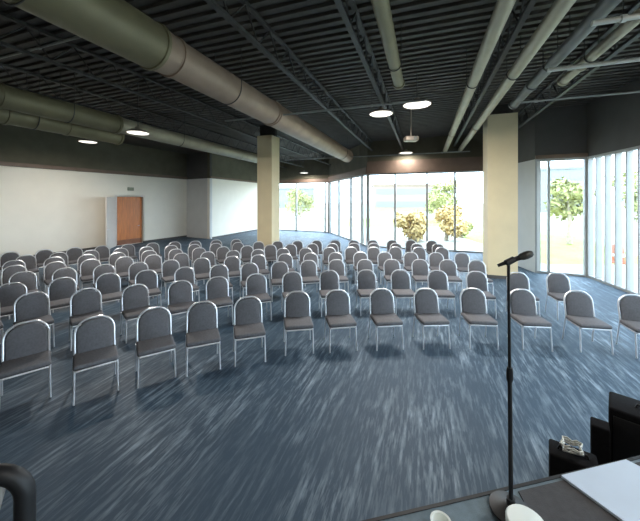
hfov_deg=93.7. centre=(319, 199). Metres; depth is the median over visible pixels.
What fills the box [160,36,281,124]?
air duct
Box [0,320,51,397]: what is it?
padded chair
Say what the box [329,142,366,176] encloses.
wall
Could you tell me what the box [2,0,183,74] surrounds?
air duct
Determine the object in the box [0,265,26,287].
padded chair
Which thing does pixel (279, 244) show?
padded chair
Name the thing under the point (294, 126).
air duct
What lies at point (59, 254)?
padded chair
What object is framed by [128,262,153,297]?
padded chair
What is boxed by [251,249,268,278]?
padded chair
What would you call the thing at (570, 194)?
tree
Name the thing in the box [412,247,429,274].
padded chair
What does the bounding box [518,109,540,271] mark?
wall
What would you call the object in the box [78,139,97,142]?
ceiling lamp
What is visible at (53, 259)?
padded chair
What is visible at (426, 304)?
padded chair
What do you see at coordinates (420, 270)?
padded chair
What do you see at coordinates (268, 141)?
column
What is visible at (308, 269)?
padded chair
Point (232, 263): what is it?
padded chair
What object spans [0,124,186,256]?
wall
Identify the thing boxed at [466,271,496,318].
padded chair
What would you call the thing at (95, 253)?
padded chair
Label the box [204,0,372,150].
joist
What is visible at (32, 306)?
padded chair
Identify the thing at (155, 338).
padded chair
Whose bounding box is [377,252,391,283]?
padded chair
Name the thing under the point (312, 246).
padded chair
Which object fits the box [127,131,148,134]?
diffuser
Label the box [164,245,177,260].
padded chair
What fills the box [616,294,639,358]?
padded chair
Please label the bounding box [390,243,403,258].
padded chair
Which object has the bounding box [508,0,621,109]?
air duct
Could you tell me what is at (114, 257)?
padded chair
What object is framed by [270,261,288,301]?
padded chair
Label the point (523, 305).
padded chair
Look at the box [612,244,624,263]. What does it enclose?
traffic barrel
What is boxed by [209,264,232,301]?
padded chair
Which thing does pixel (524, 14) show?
joist
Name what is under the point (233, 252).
padded chair
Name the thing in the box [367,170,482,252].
window
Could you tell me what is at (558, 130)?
wall
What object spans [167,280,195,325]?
padded chair
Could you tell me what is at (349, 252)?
padded chair
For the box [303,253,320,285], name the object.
padded chair
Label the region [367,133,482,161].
wall
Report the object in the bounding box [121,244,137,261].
padded chair
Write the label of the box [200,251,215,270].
padded chair
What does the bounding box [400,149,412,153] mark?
ceiling lamp
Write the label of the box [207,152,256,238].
wall
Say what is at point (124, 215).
door
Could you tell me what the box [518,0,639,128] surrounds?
joist
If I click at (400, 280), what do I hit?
padded chair
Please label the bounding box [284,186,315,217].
tree
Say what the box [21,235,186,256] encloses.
baseboard
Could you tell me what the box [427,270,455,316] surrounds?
padded chair
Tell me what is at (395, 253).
padded chair
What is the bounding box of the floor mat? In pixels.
[518,462,639,520]
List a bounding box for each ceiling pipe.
[0,28,80,58]
[225,85,424,121]
[285,141,469,160]
[520,90,639,102]
[547,13,639,71]
[591,0,639,25]
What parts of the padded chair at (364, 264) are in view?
backrest, frame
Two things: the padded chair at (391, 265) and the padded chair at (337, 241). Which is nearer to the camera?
the padded chair at (391, 265)
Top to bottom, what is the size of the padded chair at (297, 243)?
0.869 m
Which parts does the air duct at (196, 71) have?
hanger rod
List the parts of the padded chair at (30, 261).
backrest, frame, seat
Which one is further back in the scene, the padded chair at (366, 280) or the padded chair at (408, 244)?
the padded chair at (408, 244)
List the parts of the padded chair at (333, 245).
backrest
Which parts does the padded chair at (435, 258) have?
seat, backrest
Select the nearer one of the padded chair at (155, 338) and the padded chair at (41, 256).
the padded chair at (155, 338)
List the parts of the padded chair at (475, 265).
backrest, frame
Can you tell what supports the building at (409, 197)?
on the ground at (472, 212)
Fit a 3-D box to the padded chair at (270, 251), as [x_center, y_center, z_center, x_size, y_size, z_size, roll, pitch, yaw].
[-1.701,2.017,10.457,0.475,0.869,0.516,0,0,-19]
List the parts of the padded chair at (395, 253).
backrest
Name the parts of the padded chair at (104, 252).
backrest, seat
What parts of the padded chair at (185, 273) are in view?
frame, backrest, seat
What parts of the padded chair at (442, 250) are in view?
backrest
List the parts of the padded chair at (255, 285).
backrest, frame, seat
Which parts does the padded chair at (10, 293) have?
seat, backrest, frame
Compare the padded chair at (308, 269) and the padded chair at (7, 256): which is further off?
the padded chair at (7, 256)
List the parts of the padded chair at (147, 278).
backrest, frame, seat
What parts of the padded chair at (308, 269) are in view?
backrest, frame, seat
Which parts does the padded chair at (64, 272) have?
backrest, frame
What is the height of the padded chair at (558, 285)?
0.869 m
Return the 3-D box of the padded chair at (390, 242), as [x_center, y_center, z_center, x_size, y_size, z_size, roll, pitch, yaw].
[2.870,2.017,11.757,0.475,0.869,0.516,0,0,1]
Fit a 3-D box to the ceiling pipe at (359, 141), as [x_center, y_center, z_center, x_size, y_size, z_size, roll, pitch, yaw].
[2.372,-2.587,14.778,9.049,0.926,0.068,0,0,19]
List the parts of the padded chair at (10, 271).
backrest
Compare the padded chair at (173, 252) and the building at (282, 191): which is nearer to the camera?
the padded chair at (173, 252)
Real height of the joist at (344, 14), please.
0.520 m
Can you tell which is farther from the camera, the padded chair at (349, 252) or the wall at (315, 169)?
the wall at (315, 169)
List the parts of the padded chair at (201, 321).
leg, backrest, frame, seat frame, seat, leg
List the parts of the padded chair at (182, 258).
backrest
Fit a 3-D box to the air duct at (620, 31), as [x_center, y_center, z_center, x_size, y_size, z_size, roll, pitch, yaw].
[4.451,-2.654,4.888,0.202,0.792,2.278,0,0,19]
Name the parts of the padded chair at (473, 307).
leg, backrest, frame, seat frame, seat, leg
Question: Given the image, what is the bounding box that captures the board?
[561,459,639,520]
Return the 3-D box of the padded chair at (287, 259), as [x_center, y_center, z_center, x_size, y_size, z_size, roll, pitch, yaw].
[-0.979,2.017,8.660,0.475,0.869,0.516,0,0,-14]
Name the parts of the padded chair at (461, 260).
backrest, seat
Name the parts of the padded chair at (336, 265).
backrest, frame, seat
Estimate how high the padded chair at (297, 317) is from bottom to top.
0.869 m
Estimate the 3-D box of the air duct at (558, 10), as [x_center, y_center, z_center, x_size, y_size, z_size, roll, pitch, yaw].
[3.807,-2.644,6.134,0.242,0.812,17.095,0,0,19]
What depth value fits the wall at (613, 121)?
8.38 m
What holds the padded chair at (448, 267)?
on the floor
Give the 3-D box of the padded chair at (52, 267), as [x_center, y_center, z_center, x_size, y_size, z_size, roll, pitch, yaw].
[-6.625,2.017,7.556,0.516,0.869,0.475,0,0,41]
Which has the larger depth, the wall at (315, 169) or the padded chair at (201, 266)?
the wall at (315, 169)
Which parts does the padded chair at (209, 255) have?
backrest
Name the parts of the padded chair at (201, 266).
backrest, seat, frame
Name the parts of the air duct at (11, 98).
hanger rod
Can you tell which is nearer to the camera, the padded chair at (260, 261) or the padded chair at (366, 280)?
the padded chair at (366, 280)
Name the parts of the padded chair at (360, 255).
backrest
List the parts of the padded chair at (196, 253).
backrest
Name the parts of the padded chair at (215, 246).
backrest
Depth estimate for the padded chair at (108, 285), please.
6.41 m
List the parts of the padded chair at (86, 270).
seat, backrest, frame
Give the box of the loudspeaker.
[608,391,639,461]
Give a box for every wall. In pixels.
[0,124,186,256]
[187,152,211,238]
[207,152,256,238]
[279,159,328,179]
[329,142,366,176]
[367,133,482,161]
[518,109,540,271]
[535,104,586,155]
[587,77,639,156]
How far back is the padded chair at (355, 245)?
11.03 m
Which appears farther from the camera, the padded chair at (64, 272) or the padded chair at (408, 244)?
the padded chair at (408, 244)
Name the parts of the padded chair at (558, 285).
seat, backrest, frame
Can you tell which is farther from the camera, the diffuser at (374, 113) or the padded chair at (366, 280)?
the diffuser at (374, 113)
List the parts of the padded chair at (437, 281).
frame, backrest, seat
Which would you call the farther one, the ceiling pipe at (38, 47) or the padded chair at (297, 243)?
the padded chair at (297, 243)
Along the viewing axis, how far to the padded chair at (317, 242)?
11.82 m
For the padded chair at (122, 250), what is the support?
on the floor
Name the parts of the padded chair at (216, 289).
backrest, frame, seat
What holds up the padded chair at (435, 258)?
on the floor
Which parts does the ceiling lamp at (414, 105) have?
stem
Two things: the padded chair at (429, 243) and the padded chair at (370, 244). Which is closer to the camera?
the padded chair at (370, 244)
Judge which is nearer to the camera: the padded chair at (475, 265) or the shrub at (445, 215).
the padded chair at (475, 265)
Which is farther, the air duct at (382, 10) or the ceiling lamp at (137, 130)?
the ceiling lamp at (137, 130)
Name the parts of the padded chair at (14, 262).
backrest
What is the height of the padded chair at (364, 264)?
0.869 m
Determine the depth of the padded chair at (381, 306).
5.28 m
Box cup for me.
[430,510,450,520]
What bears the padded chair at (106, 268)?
on the floor
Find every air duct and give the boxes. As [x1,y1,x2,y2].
[0,68,124,144]
[0,72,122,133]
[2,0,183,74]
[118,112,256,162]
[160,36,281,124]
[263,101,352,161]
[371,0,404,89]
[443,0,515,151]
[458,0,575,150]
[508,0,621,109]
[557,8,639,85]
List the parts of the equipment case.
cable coil, handle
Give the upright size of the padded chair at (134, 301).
0.869 m
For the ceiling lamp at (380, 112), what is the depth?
7.84 m
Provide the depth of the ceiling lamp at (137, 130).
7.83 m
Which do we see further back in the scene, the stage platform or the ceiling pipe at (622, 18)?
the ceiling pipe at (622, 18)
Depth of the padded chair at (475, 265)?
7.88 m
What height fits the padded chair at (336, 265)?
0.869 m
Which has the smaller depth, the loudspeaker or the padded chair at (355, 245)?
the loudspeaker
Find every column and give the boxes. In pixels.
[257,125,278,261]
[483,104,517,278]
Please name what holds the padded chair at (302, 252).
on the floor
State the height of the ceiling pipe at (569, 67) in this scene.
0.936 m
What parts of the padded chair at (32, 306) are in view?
frame, backrest, seat, leg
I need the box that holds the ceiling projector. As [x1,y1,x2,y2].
[403,109,418,141]
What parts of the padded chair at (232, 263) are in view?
backrest, frame, seat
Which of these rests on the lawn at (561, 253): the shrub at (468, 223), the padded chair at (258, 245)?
the shrub at (468, 223)
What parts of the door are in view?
kick plate, frame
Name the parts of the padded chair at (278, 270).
seat, backrest, frame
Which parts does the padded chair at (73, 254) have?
seat, backrest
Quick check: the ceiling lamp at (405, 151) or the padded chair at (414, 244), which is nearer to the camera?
the padded chair at (414, 244)
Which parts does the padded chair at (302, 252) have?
backrest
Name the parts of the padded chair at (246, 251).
seat, backrest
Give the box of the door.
[106,195,144,248]
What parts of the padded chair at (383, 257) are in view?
backrest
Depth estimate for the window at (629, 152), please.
8.70 m
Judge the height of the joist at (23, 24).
0.520 m
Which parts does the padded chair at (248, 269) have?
backrest, frame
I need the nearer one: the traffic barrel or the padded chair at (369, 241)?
the padded chair at (369, 241)
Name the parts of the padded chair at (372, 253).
backrest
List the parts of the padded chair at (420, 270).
frame, seat, backrest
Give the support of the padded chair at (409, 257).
on the floor
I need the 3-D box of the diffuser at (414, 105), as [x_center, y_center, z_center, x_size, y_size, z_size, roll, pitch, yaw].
[2.318,-2.269,7.168,0.628,0.022,0.628,0,0,0]
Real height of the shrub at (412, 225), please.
2.345 m
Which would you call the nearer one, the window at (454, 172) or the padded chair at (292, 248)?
the padded chair at (292, 248)
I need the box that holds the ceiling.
[0,0,639,161]
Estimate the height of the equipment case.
0.545 m
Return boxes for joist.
[0,11,330,164]
[0,62,302,166]
[4,83,285,167]
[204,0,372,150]
[334,0,403,149]
[453,0,536,146]
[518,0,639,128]
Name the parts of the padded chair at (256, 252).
backrest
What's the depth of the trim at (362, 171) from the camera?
18.01 m
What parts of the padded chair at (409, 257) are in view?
seat, backrest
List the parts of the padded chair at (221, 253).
backrest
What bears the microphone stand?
on the stage platform
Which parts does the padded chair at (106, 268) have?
backrest, frame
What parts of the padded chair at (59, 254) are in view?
backrest, frame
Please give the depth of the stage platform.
1.61 m
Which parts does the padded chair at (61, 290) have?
seat, frame, backrest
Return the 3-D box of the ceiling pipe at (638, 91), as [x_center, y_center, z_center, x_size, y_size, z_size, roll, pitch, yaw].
[5.517,-2.583,6.231,2.343,0.934,0.065,0,0,19]
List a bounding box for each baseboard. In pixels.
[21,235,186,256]
[212,229,256,238]
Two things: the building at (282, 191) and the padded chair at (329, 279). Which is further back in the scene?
the building at (282, 191)
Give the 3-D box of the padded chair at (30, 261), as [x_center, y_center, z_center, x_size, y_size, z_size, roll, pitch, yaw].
[-8.339,2.017,8.533,0.516,0.869,0.475,0,0,40]
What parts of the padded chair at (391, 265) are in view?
seat, backrest, frame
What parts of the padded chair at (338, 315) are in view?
leg, backrest, frame, seat, seat frame, leg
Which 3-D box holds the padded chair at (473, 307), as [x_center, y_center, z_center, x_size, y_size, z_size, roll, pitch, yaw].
[2.718,2.017,5.174,0.475,0.869,0.516,0,0,5]
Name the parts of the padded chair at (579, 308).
leg, backrest, frame, leg, seat frame, seat, leg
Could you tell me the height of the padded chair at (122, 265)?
0.869 m
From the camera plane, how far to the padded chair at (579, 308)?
5.16 m
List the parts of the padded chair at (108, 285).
backrest, frame, seat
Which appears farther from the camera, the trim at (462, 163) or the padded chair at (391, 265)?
the trim at (462, 163)
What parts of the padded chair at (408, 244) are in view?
backrest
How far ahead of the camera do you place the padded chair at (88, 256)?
8.62 m
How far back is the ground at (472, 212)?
30.54 m
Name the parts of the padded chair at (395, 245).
backrest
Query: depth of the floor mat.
1.62 m
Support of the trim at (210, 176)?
attached to the wall at (234, 203)
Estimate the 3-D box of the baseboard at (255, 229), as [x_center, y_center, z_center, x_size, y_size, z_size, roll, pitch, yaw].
[-5.856,2.400,21.917,0.012,0.100,6.571,0,0,19]
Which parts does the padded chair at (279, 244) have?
backrest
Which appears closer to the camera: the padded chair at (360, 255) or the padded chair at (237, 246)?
the padded chair at (360, 255)
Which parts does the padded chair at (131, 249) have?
backrest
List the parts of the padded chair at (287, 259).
backrest, frame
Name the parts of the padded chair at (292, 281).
backrest, frame, seat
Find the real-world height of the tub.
0.184 m
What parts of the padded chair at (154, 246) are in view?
backrest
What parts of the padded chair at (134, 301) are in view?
leg, backrest, frame, seat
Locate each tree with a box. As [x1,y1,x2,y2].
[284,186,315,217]
[425,192,453,214]
[428,177,459,205]
[543,177,594,243]
[603,168,637,221]
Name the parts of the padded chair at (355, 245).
backrest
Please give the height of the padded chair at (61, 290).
0.869 m
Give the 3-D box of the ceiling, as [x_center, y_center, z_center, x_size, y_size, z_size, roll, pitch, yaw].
[-2.445,-3.155,10.648,21.862,0.210,28.769,0,0,0]
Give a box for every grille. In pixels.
[518,251,533,259]
[613,416,639,460]
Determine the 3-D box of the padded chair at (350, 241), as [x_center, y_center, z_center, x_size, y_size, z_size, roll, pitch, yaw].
[1.346,2.017,11.711,0.475,0.869,0.515,0,0,0]
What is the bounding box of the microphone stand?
[489,256,528,520]
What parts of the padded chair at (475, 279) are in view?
backrest, frame, seat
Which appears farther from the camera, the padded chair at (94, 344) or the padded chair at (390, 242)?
the padded chair at (390, 242)
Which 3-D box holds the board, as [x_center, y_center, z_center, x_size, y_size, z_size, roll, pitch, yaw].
[1.768,1.635,1.657,0.525,0.014,0.498,0,0,-25]
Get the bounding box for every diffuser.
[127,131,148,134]
[370,111,391,116]
[404,101,430,108]
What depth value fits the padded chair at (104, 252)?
10.36 m
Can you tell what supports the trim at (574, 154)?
attached to the wall at (558, 130)
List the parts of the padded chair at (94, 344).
leg, backrest, frame, seat frame, seat, leg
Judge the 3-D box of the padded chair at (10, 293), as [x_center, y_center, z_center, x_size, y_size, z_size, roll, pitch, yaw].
[-5.747,2.017,5.574,0.516,0.869,0.475,0,0,44]
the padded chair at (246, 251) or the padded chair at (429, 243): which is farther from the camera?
the padded chair at (429, 243)
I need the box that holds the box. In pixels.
[590,417,609,464]
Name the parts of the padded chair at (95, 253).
backrest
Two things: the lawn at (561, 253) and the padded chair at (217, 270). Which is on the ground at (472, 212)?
the lawn at (561, 253)
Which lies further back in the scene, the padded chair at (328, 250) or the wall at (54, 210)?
the wall at (54, 210)
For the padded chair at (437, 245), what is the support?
on the floor
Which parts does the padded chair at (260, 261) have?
backrest, seat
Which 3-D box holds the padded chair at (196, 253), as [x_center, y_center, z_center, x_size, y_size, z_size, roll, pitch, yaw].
[-3.902,2.017,9.803,0.475,0.869,0.516,0,0,-34]
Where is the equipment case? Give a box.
[549,436,597,475]
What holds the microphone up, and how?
attached to the microphone stand
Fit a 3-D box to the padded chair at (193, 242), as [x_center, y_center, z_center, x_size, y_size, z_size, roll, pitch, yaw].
[-4.715,2.017,11.473,0.475,0.869,0.516,0,0,-36]
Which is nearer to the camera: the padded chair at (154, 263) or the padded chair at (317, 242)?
the padded chair at (154, 263)
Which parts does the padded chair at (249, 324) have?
leg, leg, backrest, frame, seat, seat frame, leg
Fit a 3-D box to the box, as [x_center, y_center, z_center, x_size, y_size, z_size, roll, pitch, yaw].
[2.380,2.172,2.550,0.120,0.555,0.140,0,0,40]
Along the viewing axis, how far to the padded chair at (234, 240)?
12.09 m
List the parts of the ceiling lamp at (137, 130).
stem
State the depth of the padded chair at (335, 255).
9.06 m
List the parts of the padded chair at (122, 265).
seat, backrest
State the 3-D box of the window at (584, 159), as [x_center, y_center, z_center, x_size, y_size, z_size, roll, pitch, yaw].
[7.898,0.540,9.888,1.367,3.820,0.140,0,0,25]
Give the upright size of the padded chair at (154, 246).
0.869 m
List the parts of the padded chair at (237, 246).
backrest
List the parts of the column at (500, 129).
trim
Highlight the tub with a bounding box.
[505,504,543,520]
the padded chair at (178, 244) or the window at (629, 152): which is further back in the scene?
the padded chair at (178, 244)
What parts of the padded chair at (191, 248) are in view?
backrest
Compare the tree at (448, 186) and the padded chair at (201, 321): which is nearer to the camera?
the padded chair at (201, 321)
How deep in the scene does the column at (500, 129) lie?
9.34 m
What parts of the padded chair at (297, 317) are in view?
frame, backrest, seat, seat frame, leg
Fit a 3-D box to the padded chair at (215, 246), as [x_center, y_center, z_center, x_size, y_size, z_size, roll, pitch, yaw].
[-3.704,2.017,10.826,0.475,0.869,0.516,0,0,-33]
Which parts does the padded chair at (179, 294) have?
backrest, frame, seat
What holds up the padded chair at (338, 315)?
on the floor
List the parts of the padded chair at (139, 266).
frame, backrest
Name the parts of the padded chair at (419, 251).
backrest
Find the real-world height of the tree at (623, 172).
4.949 m
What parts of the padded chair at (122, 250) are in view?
backrest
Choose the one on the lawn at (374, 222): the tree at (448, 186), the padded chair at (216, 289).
the tree at (448, 186)
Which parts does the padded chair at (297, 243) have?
backrest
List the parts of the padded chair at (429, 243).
backrest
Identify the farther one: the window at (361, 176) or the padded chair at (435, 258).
the window at (361, 176)
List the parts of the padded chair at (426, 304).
frame, backrest, seat, seat frame, leg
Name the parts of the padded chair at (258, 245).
backrest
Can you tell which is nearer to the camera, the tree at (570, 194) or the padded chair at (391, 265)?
the padded chair at (391, 265)
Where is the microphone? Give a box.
[497,251,533,266]
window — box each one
[279,182,328,232]
[329,174,369,246]
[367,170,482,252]
[535,157,586,276]
[587,146,639,296]
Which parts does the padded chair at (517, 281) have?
frame, backrest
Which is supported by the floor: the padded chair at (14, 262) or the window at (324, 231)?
the padded chair at (14, 262)
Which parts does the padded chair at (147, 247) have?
backrest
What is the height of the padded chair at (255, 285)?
0.869 m
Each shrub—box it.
[393,209,428,241]
[432,205,468,239]
[460,219,473,236]
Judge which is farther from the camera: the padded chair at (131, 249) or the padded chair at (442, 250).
the padded chair at (131, 249)
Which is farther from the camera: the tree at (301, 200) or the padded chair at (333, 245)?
the tree at (301, 200)
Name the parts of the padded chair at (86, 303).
leg, leg, backrest, frame, seat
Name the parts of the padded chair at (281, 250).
backrest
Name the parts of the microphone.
handle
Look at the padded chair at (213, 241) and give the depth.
11.91 m
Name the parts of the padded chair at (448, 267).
backrest, frame, seat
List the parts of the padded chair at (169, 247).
backrest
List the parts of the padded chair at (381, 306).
leg, leg, backrest, frame, seat frame, seat, leg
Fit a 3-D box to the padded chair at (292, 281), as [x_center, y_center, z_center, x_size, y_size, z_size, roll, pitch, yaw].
[-0.566,2.017,6.418,0.475,0.869,0.516,0,0,-13]
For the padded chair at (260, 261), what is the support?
on the floor
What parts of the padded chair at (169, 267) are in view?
seat, frame, backrest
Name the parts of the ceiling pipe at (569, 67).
hanger rod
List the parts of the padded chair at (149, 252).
backrest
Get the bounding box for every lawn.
[321,218,482,226]
[462,231,637,264]
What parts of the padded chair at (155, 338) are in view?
leg, leg, backrest, frame, seat, seat frame, leg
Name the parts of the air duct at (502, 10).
hanger rod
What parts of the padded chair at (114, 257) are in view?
backrest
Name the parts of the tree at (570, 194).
crown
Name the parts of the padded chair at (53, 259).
backrest, frame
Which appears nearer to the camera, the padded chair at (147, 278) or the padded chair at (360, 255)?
the padded chair at (147, 278)
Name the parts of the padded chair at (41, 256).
backrest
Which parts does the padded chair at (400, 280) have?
frame, backrest, seat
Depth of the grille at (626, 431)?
2.49 m
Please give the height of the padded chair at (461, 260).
0.869 m
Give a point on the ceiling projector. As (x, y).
(410, 138)
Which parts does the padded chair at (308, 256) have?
backrest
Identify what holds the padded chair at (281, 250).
on the floor
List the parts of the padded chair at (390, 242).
backrest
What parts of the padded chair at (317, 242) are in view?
backrest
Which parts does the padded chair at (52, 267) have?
seat, backrest, frame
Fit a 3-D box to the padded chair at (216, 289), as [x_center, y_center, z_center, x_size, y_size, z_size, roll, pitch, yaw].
[-2.025,2.017,6.007,0.475,0.869,0.516,0,0,-28]
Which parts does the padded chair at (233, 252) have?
backrest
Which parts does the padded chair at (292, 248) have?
backrest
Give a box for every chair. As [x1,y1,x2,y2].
[0,251,19,283]
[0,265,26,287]
[0,282,26,316]
[0,314,3,343]
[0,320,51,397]
[0,463,35,520]
[1,260,25,284]
[8,271,37,318]
[13,291,54,346]
[16,254,38,285]
[34,249,53,279]
[43,257,64,292]
[43,261,66,294]
[47,277,76,314]
[49,252,70,268]
[52,267,78,312]
[66,247,82,264]
[69,288,104,350]
[72,315,118,405]
[77,254,96,284]
[79,259,100,291]
[82,250,102,265]
[93,264,118,301]
[95,245,109,261]
[95,273,121,310]
[109,252,126,279]
[112,248,128,257]
[115,256,133,277]
[120,284,152,343]
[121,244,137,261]
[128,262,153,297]
[135,269,160,308]
[135,306,175,388]
[139,246,153,261]
[141,250,160,279]
[144,254,164,286]
[147,243,161,258]
[161,259,179,298]
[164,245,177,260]
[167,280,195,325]
[168,249,182,260]
[169,242,180,249]
[173,253,192,270]
[174,266,199,303]
[185,301,220,376]
[188,244,199,266]
[189,241,200,259]
[192,247,205,266]
[193,257,210,294]
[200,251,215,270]
[205,276,232,324]
[209,243,221,258]
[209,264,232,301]
[210,240,221,247]
[216,246,229,265]
[224,256,241,277]
[226,250,242,281]
[231,239,241,249]
[232,242,243,257]
[233,296,265,366]
[240,245,253,262]
[240,263,258,298]
[246,273,271,319]
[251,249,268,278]
[251,254,269,287]
[253,241,267,263]
[264,244,276,268]
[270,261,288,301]
[271,241,282,263]
[276,248,289,262]
[277,253,294,287]
[281,271,303,311]
[283,291,313,355]
[285,244,297,267]
[292,240,302,254]
[299,248,312,265]
[300,260,320,297]
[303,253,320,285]
[306,243,320,269]
[312,240,323,260]
[319,270,338,316]
[322,247,335,272]
[324,289,356,352]
[326,243,338,269]
[328,252,344,283]
[328,259,348,294]
[330,240,341,253]
[344,247,357,275]
[348,240,359,250]
[348,243,359,268]
[353,252,367,284]
[356,259,377,290]
[356,269,376,315]
[367,240,379,252]
[367,247,382,275]
[368,243,379,249]
[368,288,403,350]
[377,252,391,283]
[383,259,399,290]
[386,240,396,253]
[389,247,404,271]
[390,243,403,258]
[390,269,415,314]
[403,252,422,284]
[405,240,415,254]
[411,243,425,258]
[411,259,428,290]
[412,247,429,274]
[412,288,450,349]
[426,240,436,256]
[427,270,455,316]
[428,252,448,285]
[432,243,443,253]
[435,247,449,260]
[439,259,461,291]
[454,252,469,285]
[459,288,498,349]
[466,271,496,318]
[467,260,493,294]
[505,272,539,315]
[507,289,552,351]
[545,272,570,319]
[562,290,613,354]
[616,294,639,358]
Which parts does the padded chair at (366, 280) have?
backrest, frame, seat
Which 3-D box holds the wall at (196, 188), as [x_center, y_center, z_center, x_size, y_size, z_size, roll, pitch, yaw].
[-7.850,-0.330,19.468,2.287,5.560,0.180,0,0,31]
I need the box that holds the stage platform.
[362,455,639,520]
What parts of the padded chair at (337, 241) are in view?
backrest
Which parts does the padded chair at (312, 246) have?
backrest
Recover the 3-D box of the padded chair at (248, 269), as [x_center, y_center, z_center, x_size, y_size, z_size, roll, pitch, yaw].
[-1.694,2.017,7.351,0.475,0.869,0.516,0,0,-23]
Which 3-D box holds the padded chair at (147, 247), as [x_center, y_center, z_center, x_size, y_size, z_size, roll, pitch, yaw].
[-5.753,2.017,10.033,0.475,0.869,0.516,0,0,-41]
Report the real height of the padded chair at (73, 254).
0.869 m
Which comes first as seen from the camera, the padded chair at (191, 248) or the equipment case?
the equipment case
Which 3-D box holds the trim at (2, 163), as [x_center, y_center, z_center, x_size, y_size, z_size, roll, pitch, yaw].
[-11.091,-1.450,15.222,0.078,0.160,10.481,0,0,25]
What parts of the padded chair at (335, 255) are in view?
backrest, frame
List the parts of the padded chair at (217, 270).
frame, backrest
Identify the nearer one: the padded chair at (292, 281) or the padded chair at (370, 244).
the padded chair at (292, 281)
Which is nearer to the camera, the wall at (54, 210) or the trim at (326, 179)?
the wall at (54, 210)
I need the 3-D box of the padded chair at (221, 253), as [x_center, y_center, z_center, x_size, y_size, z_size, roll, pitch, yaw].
[-3.184,2.017,10.030,0.475,0.869,0.515,0,0,-33]
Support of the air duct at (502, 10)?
hanging from the ceiling
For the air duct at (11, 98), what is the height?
1.237 m
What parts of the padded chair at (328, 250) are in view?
backrest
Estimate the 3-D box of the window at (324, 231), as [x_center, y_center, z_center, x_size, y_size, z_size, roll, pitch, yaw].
[-2.042,0.540,23.789,6.068,3.820,0.120,0,0,25]
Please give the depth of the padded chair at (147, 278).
6.74 m
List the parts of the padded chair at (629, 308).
leg, frame, backrest, seat, leg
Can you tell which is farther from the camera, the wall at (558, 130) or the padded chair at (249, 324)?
the wall at (558, 130)
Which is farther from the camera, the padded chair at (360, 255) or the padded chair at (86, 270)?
the padded chair at (360, 255)
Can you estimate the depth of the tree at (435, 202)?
37.48 m
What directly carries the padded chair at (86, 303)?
on the floor
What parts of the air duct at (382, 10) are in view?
hanger rod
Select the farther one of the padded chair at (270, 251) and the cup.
the padded chair at (270, 251)
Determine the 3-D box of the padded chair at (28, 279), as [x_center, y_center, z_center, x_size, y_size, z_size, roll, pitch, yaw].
[-6.411,2.017,6.491,0.516,0.869,0.475,0,0,42]
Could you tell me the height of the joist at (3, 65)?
0.520 m
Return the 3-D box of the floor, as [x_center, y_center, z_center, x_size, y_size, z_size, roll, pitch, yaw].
[-2.445,2.550,10.668,21.862,0.200,28.729,0,0,0]
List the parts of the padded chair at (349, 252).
backrest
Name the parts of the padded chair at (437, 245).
backrest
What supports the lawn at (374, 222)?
on the ground at (472, 212)
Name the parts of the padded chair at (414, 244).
backrest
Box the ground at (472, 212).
[279,203,637,290]
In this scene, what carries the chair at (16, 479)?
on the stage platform
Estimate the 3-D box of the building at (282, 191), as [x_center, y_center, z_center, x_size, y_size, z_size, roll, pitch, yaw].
[-9.000,-0.650,104.000,14.400,6.900,10.400,0,0,0]
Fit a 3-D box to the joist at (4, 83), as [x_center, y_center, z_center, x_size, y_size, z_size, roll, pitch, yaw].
[-6.641,-2.785,12.507,0.080,0.520,24.246,0,0,19]
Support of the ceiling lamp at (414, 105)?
hanging from the ceiling
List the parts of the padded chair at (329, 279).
seat, frame, backrest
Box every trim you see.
[0,161,186,178]
[210,176,256,182]
[279,178,327,182]
[328,167,366,181]
[367,156,482,173]
[535,153,587,158]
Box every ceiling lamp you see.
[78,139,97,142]
[126,83,149,134]
[369,107,392,116]
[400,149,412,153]
[403,72,431,108]
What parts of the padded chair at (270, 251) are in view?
seat, backrest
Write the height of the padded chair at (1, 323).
0.869 m
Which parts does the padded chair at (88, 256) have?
backrest, frame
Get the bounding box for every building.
[279,188,314,207]
[370,183,439,210]
[541,166,582,212]
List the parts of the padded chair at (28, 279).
backrest, frame, seat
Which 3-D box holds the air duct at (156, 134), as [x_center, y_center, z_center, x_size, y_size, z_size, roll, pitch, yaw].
[-4.281,-2.442,11.870,0.474,1.217,7.744,0,0,19]
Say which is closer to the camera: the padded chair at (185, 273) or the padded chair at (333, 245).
the padded chair at (185, 273)
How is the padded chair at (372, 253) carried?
on the floor
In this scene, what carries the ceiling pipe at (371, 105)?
hanging from the ceiling
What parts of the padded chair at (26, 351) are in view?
leg, seat frame, seat, frame, backrest, leg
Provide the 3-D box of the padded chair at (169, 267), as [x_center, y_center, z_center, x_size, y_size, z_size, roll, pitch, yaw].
[-3.828,2.017,7.796,0.475,0.869,0.516,0,0,-40]
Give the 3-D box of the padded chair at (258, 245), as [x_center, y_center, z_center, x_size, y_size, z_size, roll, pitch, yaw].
[-2.254,2.017,11.268,0.475,0.869,0.516,0,0,-26]
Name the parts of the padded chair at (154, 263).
backrest, seat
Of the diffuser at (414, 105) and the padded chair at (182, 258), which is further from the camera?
the padded chair at (182, 258)
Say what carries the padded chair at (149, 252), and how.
on the floor
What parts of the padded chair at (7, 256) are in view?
backrest, frame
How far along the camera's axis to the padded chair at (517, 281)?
6.53 m
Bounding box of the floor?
[0,230,639,520]
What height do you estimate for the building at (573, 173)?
10.100 m
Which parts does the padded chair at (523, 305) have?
leg, backrest, frame, seat frame, seat, leg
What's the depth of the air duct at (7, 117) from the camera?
7.29 m
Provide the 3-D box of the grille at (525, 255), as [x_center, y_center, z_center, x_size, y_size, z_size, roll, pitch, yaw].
[1.073,0.289,1.563,0.070,0.051,0.041,0,0,21]

